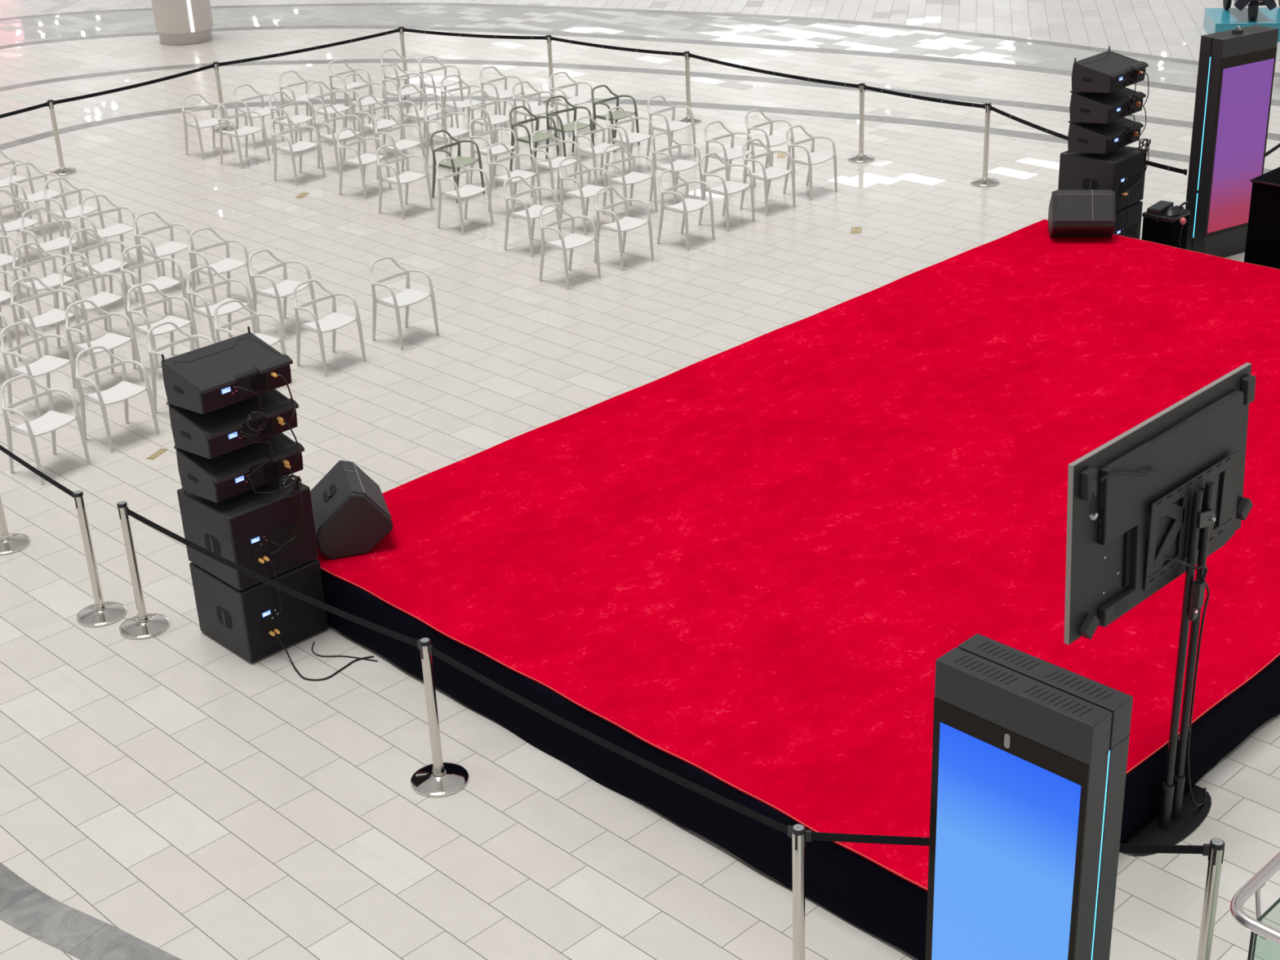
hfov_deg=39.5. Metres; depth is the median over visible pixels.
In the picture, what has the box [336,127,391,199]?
armchair
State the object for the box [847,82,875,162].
barrier post
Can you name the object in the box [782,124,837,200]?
armchair
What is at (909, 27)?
floor band
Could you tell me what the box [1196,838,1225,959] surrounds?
barrier post
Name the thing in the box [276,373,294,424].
cable
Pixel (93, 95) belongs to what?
belt
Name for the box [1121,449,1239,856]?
stand
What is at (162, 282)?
armchair
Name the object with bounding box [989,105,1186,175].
belt
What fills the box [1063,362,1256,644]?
television
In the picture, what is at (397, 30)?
belt
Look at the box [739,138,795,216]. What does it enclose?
armchair
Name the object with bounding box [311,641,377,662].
cable
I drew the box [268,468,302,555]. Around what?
cable
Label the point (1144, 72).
cable
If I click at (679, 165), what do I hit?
armchair
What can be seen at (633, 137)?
armchair
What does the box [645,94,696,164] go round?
armchair
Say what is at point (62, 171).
barrier post
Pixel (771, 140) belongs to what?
armchair
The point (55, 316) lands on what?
armchair
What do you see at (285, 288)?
armchair
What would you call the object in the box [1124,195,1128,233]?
cable
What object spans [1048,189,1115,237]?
stage monitor
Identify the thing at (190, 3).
strip light
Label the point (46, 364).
armchair
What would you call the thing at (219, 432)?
speaker
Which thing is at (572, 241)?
armchair
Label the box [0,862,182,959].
floor band
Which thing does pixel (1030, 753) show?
kiosk
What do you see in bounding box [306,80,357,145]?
armchair
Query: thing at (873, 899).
stage
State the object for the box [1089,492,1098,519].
cord
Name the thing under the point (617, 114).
armchair
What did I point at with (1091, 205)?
grille
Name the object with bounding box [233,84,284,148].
armchair
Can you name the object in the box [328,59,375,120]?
armchair
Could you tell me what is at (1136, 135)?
cable
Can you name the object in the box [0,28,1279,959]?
floor
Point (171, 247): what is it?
armchair
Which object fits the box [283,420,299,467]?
cable
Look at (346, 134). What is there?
armchair
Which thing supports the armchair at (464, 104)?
on the floor at (181, 793)
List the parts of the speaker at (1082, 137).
handle, panel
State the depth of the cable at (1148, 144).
18.83 m
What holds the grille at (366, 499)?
attached to the stage monitor at (352, 516)
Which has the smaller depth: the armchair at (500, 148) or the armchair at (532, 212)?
the armchair at (532, 212)
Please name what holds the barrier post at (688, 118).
on the floor at (181, 793)
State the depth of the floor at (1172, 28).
31.99 m
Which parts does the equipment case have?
lid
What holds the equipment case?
on the floor at (181, 793)
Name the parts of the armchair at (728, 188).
leg, rail, backrest, armrest, lumbar rail, leg, leg, seat, armrest, leg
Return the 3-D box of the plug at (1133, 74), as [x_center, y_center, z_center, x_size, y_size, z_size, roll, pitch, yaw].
[5.163,-4.224,18.639,0.013,0.110,0.108,21,34,40]
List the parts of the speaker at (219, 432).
handle, panel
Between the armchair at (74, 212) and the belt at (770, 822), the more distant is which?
the armchair at (74, 212)
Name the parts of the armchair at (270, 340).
leg, armrest, backrest, lumbar rail, leg, seat, armrest, leg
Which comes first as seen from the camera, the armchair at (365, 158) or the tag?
the tag
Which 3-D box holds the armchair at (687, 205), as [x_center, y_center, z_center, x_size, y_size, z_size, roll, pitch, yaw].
[0.496,-3.115,20.364,0.503,0.805,0.530,17,32,35]
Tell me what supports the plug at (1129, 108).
in the speaker at (1084, 107)
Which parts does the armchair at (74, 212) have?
leg, armrest, rail, backrest, lumbar rail, leg, seat, leg, armrest, leg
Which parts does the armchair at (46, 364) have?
leg, armrest, rail, backrest, lumbar rail, leg, seat, leg, armrest, leg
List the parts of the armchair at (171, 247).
leg, armrest, rail, backrest, lumbar rail, leg, seat, leg, armrest, leg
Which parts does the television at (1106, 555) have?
rating plate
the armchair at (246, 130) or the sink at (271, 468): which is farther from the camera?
the armchair at (246, 130)
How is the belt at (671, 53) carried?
attached to the barrier post at (688, 118)
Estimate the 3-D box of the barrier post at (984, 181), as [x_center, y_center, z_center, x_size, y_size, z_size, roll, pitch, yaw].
[4.274,-4.152,21.956,0.356,1.001,0.356,-25,33,-38]
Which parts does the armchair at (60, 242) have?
leg, armrest, rail, backrest, lumbar rail, leg, seat, leg, armrest, leg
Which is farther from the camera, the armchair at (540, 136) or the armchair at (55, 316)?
the armchair at (540, 136)
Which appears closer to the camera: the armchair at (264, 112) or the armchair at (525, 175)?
the armchair at (525, 175)
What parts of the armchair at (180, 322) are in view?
leg, armrest, rail, backrest, lumbar rail, leg, seat, leg, armrest, leg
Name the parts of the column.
kick plate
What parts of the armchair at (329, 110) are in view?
leg, armrest, backrest, lumbar rail, leg, seat, leg, armrest, leg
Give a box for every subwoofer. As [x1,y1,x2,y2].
[177,476,319,591]
[189,558,328,662]
[1057,146,1146,211]
[1113,200,1142,239]
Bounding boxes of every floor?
[0,0,1279,72]
[0,4,1279,100]
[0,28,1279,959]
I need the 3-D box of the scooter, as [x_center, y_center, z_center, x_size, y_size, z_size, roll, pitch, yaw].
[9.932,-8.155,29.016,0.682,1.138,1.355,0,25,6]
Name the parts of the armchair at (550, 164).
leg, rail, armrest, backrest, lumbar rail, leg, seat, leg, armrest, leg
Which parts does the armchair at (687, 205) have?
leg, backrest, rail, armrest, lumbar rail, leg, leg, seat, armrest, leg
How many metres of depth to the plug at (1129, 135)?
18.92 m
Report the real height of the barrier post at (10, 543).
1.001 m
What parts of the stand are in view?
plate, mount plate, mount arm, power strip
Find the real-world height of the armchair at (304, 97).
0.805 m
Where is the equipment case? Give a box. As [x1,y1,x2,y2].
[1141,209,1190,249]
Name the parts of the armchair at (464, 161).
leg, armrest, backrest, rail, lumbar rail, leg, seat, leg, armrest, leg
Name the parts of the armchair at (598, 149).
leg, armrest, rail, backrest, lumbar rail, leg, seat, leg, armrest, leg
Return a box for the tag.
[1178,217,1186,248]
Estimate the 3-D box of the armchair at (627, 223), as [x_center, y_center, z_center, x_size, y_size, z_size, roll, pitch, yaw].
[-0.214,-2.822,19.813,0.503,0.805,0.530,20,33,39]
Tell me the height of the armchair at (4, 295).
0.805 m
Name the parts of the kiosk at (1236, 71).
foot panel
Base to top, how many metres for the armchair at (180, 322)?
0.805 m
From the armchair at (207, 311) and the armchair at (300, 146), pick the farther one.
the armchair at (300, 146)
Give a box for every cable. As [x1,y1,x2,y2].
[235,386,266,436]
[243,434,273,475]
[249,474,302,545]
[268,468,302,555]
[268,560,281,613]
[275,635,373,680]
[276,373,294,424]
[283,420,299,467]
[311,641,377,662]
[1098,468,1159,482]
[1120,110,1135,137]
[1120,137,1151,185]
[1122,76,1137,111]
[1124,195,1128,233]
[1125,135,1148,191]
[1136,103,1146,136]
[1138,71,1149,106]
[1163,555,1208,581]
[1186,580,1209,806]
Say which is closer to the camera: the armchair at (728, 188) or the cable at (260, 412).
the cable at (260, 412)
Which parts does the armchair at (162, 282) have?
leg, armrest, rail, backrest, lumbar rail, leg, seat, leg, armrest, leg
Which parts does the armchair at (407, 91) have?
leg, armrest, rail, backrest, lumbar rail, seat, leg, armrest, leg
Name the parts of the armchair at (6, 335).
armrest, leg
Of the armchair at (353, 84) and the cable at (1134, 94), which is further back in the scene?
the armchair at (353, 84)
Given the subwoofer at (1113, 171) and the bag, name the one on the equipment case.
the bag
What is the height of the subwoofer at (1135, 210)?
0.565 m
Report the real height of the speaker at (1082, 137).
0.321 m
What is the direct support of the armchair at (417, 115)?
on the floor at (181, 793)
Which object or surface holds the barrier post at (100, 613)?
on the floor at (181, 793)
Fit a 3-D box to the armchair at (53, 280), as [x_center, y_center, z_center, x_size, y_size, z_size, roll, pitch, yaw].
[-6.297,-2.069,18.811,0.503,0.805,0.530,18,32,36]
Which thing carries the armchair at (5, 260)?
on the floor at (181, 793)
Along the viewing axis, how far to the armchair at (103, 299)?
18.15 m
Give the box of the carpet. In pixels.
[316,219,1279,890]
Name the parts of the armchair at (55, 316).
leg, armrest, backrest, lumbar rail, leg, seat, leg, armrest, leg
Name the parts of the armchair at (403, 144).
leg, armrest, backrest, lumbar rail, leg, seat, leg, armrest, leg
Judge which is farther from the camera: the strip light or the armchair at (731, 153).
the strip light
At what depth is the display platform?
29.08 m
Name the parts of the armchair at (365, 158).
leg, backrest, armrest, rail, lumbar rail, leg, seat, leg, armrest, leg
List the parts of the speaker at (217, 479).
handle, panel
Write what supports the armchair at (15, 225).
on the floor at (181, 793)
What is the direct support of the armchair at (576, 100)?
on the floor at (181, 793)
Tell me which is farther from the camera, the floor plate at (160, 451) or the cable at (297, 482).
the floor plate at (160, 451)
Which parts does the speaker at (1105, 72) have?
handle, panel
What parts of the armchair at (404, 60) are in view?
leg, armrest, backrest, lumbar rail, leg, seat, leg, armrest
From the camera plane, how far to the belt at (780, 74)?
24.04 m
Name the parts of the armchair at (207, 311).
leg, armrest, rail, backrest, lumbar rail, leg, seat, leg, armrest, leg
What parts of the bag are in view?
handle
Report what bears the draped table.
on the floor at (181, 793)
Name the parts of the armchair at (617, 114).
leg, rail, armrest, backrest, lumbar rail, leg, seat, leg, armrest, leg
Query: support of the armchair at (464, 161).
on the floor at (181, 793)
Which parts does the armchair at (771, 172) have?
leg, rail, armrest, backrest, lumbar rail, leg, seat, leg, armrest, leg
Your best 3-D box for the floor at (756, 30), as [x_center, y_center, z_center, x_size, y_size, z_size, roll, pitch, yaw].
[-0.911,-6.160,27.879,13.412,0.001,28.300,-25,33,-38]
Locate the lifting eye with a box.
[1231,26,1243,33]
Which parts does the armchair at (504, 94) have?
leg, armrest, backrest, lumbar rail, leg, seat, leg, armrest, leg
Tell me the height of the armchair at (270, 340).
0.805 m
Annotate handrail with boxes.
[1230,852,1279,959]
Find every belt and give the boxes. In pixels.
[0,101,48,118]
[0,444,74,497]
[53,63,214,105]
[124,506,420,649]
[217,27,399,66]
[402,27,546,39]
[427,644,792,838]
[550,35,684,56]
[688,53,859,88]
[804,830,1210,855]
[863,84,985,109]
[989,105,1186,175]
[1265,142,1279,156]
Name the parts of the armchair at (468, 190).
leg, armrest, rail, backrest, lumbar rail, leg, seat, leg, armrest, leg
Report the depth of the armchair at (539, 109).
24.74 m
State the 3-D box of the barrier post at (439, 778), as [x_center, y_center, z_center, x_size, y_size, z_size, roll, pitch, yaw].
[-1.253,1.398,10.745,0.356,1.001,0.356,18,32,37]
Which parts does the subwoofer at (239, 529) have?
control panel, panel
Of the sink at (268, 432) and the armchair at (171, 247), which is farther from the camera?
the armchair at (171, 247)
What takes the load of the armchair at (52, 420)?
on the floor at (181, 793)
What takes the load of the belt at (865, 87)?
attached to the barrier post at (860, 157)
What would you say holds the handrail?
on the floor at (181, 793)
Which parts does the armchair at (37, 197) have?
leg, armrest, backrest, lumbar rail, leg, seat, leg, armrest, leg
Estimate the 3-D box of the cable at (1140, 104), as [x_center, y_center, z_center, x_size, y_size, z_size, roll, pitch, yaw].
[5.326,-3.823,18.888,0.101,0.365,0.038,-2,25,1]
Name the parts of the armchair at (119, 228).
leg, armrest, rail, backrest, lumbar rail, leg, seat, leg, armrest, leg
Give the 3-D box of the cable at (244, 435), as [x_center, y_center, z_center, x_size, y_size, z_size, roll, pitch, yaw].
[-2.545,-0.179,11.918,0.188,0.304,0.038,-14,28,-23]
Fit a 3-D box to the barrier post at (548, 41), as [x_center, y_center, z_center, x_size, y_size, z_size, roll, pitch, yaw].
[-1.345,-6.212,26.860,0.356,1.001,0.356,14,30,31]
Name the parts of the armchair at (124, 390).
leg, armrest, rail, backrest, lumbar rail, leg, seat, leg, armrest, leg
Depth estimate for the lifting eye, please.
18.29 m
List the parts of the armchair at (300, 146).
leg, armrest, rail, backrest, lumbar rail, leg, seat, leg, armrest, leg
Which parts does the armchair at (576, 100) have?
leg, armrest, rail, backrest, lumbar rail, leg, seat, leg, armrest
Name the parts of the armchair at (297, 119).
leg, rail, armrest, backrest, lumbar rail, leg, seat, leg, armrest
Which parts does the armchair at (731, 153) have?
leg, rail, armrest, backrest, lumbar rail, leg, seat, leg, armrest, leg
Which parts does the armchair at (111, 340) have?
leg, armrest, rail, backrest, lumbar rail, leg, seat, leg, armrest, leg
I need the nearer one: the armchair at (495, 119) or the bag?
the bag
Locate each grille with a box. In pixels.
[341,460,391,518]
[1055,189,1112,221]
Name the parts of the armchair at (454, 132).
leg, armrest, rail, backrest, lumbar rail, leg, seat, leg, armrest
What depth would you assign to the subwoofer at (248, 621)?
12.37 m
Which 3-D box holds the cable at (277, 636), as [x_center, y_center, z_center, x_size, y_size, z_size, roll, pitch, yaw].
[-2.191,1.216,12.185,0.670,0.178,0.320,-1,25,4]
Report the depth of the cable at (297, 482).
12.01 m
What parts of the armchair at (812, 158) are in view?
leg, backrest, armrest, rail, lumbar rail, leg, leg, seat, armrest, leg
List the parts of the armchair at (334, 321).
leg, armrest, rail, backrest, lumbar rail, leg, seat, leg, armrest, leg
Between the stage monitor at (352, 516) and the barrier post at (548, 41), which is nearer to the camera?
the stage monitor at (352, 516)
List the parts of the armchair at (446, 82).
leg, armrest, backrest, lumbar rail, leg, seat, leg, armrest, leg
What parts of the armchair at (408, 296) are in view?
leg, armrest, rail, backrest, lumbar rail, leg, seat, leg, armrest, leg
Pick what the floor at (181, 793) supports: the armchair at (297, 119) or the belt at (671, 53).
the armchair at (297, 119)
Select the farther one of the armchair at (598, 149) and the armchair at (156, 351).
the armchair at (598, 149)
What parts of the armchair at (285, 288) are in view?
leg, armrest, rail, backrest, lumbar rail, leg, seat, leg, armrest, leg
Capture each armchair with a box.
[0,150,37,222]
[0,189,49,269]
[0,235,31,297]
[0,270,28,334]
[0,311,17,376]
[0,321,79,417]
[0,374,90,484]
[8,161,71,234]
[10,275,87,360]
[12,242,83,331]
[20,207,88,290]
[44,177,106,252]
[60,259,130,342]
[65,299,144,391]
[68,227,138,315]
[75,345,159,452]
[80,194,144,275]
[120,244,190,324]
[126,282,199,379]
[133,211,200,296]
[146,321,214,413]
[182,93,234,159]
[186,265,255,343]
[187,226,252,306]
[213,299,286,354]
[216,101,270,168]
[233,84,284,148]
[248,248,318,339]
[268,91,316,156]
[271,115,325,186]
[279,70,326,133]
[293,279,366,376]
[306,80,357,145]
[315,104,364,173]
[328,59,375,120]
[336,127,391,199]
[342,72,391,137]
[355,94,407,155]
[369,256,439,350]
[374,113,426,178]
[376,144,433,219]
[380,48,424,103]
[382,63,429,124]
[398,84,448,150]
[418,55,464,117]
[423,102,475,171]
[430,129,484,203]
[435,156,493,235]
[440,74,488,139]
[468,117,520,189]
[469,89,519,157]
[480,66,526,128]
[486,142,542,218]
[502,175,561,257]
[509,106,559,170]
[512,80,560,147]
[530,128,583,203]
[538,203,600,289]
[545,95,594,158]
[549,71,596,137]
[558,155,614,235]
[573,115,626,186]
[591,84,639,152]
[593,186,653,271]
[602,143,657,213]
[605,106,656,173]
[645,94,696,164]
[648,132,702,204]
[657,168,715,250]
[697,152,755,231]
[703,120,755,186]
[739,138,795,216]
[742,108,795,181]
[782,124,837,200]
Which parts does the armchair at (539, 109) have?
leg, armrest, rail, backrest, lumbar rail, leg, seat, leg, armrest, leg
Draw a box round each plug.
[1125,131,1132,143]
[1128,101,1134,112]
[1129,71,1137,82]
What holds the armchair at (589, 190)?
on the floor at (181, 793)
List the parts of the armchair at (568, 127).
leg, armrest, rail, backrest, lumbar rail, leg, seat, leg, armrest, leg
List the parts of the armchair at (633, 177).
leg, rail, armrest, backrest, lumbar rail, leg, seat, leg, armrest, leg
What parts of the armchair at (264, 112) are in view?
leg, armrest, backrest, lumbar rail, leg, seat, leg, armrest, leg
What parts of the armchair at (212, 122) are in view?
leg, armrest, backrest, lumbar rail, leg, seat, leg, armrest, leg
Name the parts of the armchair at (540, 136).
leg, armrest, rail, backrest, lumbar rail, leg, seat, leg, armrest, leg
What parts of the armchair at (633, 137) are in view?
leg, rail, armrest, backrest, lumbar rail, leg, seat, leg, armrest, leg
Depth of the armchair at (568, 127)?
23.84 m
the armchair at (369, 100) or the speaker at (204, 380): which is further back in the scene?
the armchair at (369, 100)
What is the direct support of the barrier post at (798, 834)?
on the floor at (181, 793)
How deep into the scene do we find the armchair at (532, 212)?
20.35 m
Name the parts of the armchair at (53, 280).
leg, armrest, rail, backrest, lumbar rail, leg, seat, leg, armrest, leg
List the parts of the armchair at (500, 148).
leg, rail, armrest, backrest, lumbar rail, leg, seat, leg, armrest, leg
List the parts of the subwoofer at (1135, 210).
control panel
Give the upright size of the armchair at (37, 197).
0.805 m
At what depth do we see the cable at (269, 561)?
12.22 m
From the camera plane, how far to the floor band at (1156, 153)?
26.18 m
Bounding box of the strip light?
[186,0,194,32]
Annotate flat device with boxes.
[1146,200,1173,215]
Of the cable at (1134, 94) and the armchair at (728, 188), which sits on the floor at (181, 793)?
the armchair at (728, 188)
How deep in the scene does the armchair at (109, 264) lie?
19.18 m
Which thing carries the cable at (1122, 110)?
attached to the speaker at (1084, 107)
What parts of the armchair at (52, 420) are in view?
leg, armrest, rail, backrest, lumbar rail, leg, seat, leg, armrest, leg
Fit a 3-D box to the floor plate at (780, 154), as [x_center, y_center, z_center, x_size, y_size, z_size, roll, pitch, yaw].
[1.889,-4.328,23.728,0.115,0.003,0.245,1,26,9]
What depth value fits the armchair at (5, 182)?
22.58 m
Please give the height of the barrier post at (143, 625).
1.001 m
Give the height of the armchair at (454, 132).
0.805 m
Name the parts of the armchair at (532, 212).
leg, rail, armrest, backrest, lumbar rail, leg, seat, leg, armrest, leg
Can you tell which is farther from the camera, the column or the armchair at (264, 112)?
the column
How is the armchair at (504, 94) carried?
on the floor at (181, 793)
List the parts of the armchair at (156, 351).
leg, rail, armrest, backrest, lumbar rail, leg, armrest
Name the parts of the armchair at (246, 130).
leg, rail, armrest, backrest, lumbar rail, leg, seat, leg, armrest, leg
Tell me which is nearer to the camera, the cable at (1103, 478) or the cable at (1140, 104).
the cable at (1103, 478)
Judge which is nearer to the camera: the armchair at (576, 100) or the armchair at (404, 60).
the armchair at (576, 100)
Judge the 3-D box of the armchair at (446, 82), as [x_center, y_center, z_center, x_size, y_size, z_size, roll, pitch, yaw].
[-3.003,-5.892,26.581,0.530,0.805,0.503,-24,32,-37]
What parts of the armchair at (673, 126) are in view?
leg, armrest, rail, backrest, lumbar rail, leg, seat, leg, armrest, leg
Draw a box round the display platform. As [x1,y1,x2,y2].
[1203,7,1279,41]
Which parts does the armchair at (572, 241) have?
leg, rail, armrest, backrest, lumbar rail, leg, seat, leg, armrest, leg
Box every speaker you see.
[160,326,293,413]
[168,389,298,458]
[176,432,304,502]
[1066,117,1143,154]
[1068,87,1146,124]
[1070,46,1148,93]
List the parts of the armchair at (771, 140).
leg, rail, backrest, armrest, lumbar rail, leg, leg, seat, armrest, leg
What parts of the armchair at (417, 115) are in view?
leg, rail, armrest, backrest, lumbar rail, leg, seat, leg, armrest, leg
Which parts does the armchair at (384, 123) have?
leg, armrest, rail, backrest, lumbar rail, leg, seat, leg, armrest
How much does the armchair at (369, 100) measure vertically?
0.805 m
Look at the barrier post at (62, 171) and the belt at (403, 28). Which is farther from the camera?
the belt at (403, 28)
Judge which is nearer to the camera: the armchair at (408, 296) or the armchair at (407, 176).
the armchair at (408, 296)
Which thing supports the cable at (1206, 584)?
hanging from the stand
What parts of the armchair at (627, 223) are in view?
leg, rail, armrest, backrest, lumbar rail, leg, seat, leg, armrest, leg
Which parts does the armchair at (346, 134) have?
leg, armrest, rail, backrest, lumbar rail, leg, seat, leg, armrest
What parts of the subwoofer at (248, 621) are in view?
control panel, panel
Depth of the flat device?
18.55 m
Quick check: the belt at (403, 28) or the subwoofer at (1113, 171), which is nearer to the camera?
the subwoofer at (1113, 171)
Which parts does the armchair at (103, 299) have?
leg, armrest, backrest, lumbar rail, leg, seat, leg, armrest, leg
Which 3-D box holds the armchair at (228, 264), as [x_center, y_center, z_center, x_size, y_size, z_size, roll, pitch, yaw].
[-4.513,-2.260,19.042,0.503,0.805,0.530,20,33,39]
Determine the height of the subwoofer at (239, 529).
0.565 m
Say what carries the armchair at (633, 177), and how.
on the floor at (181, 793)
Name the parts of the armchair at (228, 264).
leg, armrest, rail, backrest, lumbar rail, leg, seat, leg, armrest, leg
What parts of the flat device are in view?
plate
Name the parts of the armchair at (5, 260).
leg, seat, armrest, leg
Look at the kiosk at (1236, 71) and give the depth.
18.64 m
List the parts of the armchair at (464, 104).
leg, rail, armrest, backrest, lumbar rail, leg, seat, leg, armrest, leg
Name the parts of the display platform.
panel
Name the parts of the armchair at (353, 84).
leg, armrest, backrest, lumbar rail, leg, seat, leg, armrest, leg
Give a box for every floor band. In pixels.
[0,2,1279,77]
[0,25,1279,106]
[0,58,1279,141]
[0,96,1271,173]
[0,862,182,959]
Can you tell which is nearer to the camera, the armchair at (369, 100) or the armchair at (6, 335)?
the armchair at (6, 335)
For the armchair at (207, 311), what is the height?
0.805 m
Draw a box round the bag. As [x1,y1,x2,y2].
[1163,200,1188,216]
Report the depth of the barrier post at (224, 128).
26.08 m
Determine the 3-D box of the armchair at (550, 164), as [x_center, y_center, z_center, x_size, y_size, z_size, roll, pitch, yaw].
[-1.076,-3.945,22.273,0.530,0.805,0.503,-25,33,-39]
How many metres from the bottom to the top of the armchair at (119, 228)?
0.805 m
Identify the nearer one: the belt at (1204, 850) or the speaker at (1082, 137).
the belt at (1204, 850)
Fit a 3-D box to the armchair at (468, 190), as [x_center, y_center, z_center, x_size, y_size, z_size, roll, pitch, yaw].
[-2.133,-3.417,21.259,0.503,0.805,0.530,18,32,37]
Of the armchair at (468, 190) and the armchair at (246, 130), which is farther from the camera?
the armchair at (246, 130)
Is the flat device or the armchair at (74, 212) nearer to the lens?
the flat device
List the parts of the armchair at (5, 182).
leg, lumbar rail, backrest, seat, leg, armrest, leg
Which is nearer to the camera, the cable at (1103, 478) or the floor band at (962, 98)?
the cable at (1103, 478)
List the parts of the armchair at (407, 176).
leg, armrest, rail, backrest, lumbar rail, leg, seat, leg, armrest, leg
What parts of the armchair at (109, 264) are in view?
leg, armrest, rail, backrest, lumbar rail, leg, seat, leg, armrest, leg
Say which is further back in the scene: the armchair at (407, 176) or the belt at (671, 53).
the belt at (671, 53)
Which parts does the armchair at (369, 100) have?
leg, armrest, backrest, lumbar rail, leg, seat, leg, armrest, leg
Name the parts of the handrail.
glass panel, glass panel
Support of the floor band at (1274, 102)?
on the floor at (181, 793)
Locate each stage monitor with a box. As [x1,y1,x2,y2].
[310,460,393,559]
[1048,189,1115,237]
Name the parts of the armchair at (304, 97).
leg, armrest, backrest, lumbar rail, seat, leg, armrest, leg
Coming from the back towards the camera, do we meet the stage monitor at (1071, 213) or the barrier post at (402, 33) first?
the barrier post at (402, 33)
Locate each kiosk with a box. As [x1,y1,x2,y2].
[924,633,1133,959]
[1185,24,1279,257]
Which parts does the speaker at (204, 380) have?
handle, panel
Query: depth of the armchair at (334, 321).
17.28 m
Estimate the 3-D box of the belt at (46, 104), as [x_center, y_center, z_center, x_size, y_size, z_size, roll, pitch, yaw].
[-9.095,-4.503,22.966,0.016,0.085,3.313,19,33,38]
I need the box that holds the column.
[151,0,213,45]
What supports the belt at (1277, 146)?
attached to the kiosk at (1236, 71)
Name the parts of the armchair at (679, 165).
leg, armrest, rail, backrest, lumbar rail, leg, seat, leg, armrest, leg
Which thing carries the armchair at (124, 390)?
on the floor at (181, 793)
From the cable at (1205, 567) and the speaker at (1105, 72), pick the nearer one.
the cable at (1205, 567)
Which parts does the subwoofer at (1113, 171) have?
control panel, panel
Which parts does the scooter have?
footboard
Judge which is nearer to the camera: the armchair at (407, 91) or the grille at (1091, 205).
the grille at (1091, 205)
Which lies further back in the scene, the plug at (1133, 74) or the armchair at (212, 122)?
the armchair at (212, 122)
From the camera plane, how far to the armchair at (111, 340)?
17.02 m
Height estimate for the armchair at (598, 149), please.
0.805 m
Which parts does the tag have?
cord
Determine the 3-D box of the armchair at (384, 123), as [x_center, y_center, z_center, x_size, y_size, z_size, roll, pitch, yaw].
[-3.592,-4.852,24.438,0.503,0.805,0.530,19,33,38]
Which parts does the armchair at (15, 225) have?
armrest, leg, lumbar rail, backrest, seat, leg, armrest, leg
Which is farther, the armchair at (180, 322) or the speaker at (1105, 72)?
the speaker at (1105, 72)
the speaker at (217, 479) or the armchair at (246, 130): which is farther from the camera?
the armchair at (246, 130)
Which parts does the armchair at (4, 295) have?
leg, seat, armrest, leg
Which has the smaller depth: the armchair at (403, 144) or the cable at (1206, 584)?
the cable at (1206, 584)
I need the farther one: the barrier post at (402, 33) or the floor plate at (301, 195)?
the barrier post at (402, 33)
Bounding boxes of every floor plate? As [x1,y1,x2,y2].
[146,448,168,459]
[294,192,309,198]
[777,152,786,157]
[850,226,862,233]
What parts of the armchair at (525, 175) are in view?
leg, rail, armrest, backrest, lumbar rail, leg, seat, leg, armrest, leg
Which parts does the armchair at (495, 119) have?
leg, rail, armrest, backrest, lumbar rail, leg, seat, leg, armrest, leg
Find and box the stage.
[320,568,1279,959]
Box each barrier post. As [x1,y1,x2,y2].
[0,494,30,555]
[47,99,76,175]
[72,490,126,626]
[116,501,169,639]
[213,61,235,133]
[395,26,413,90]
[410,637,468,796]
[541,34,564,103]
[676,50,701,123]
[791,823,805,959]
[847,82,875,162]
[970,102,999,186]
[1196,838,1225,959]
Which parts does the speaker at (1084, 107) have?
handle, panel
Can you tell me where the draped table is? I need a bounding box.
[1244,166,1279,269]
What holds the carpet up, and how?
on the stage
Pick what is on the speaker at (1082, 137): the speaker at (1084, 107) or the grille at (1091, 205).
the speaker at (1084, 107)
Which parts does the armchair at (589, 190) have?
leg, rail, armrest, backrest, lumbar rail, leg, seat, leg, armrest, leg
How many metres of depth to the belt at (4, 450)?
13.10 m
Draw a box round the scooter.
[1222,0,1276,20]
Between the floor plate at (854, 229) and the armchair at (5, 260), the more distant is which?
the floor plate at (854, 229)
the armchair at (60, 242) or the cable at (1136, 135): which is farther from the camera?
the armchair at (60, 242)
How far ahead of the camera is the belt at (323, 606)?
11.42 m
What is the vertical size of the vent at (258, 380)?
0.110 m

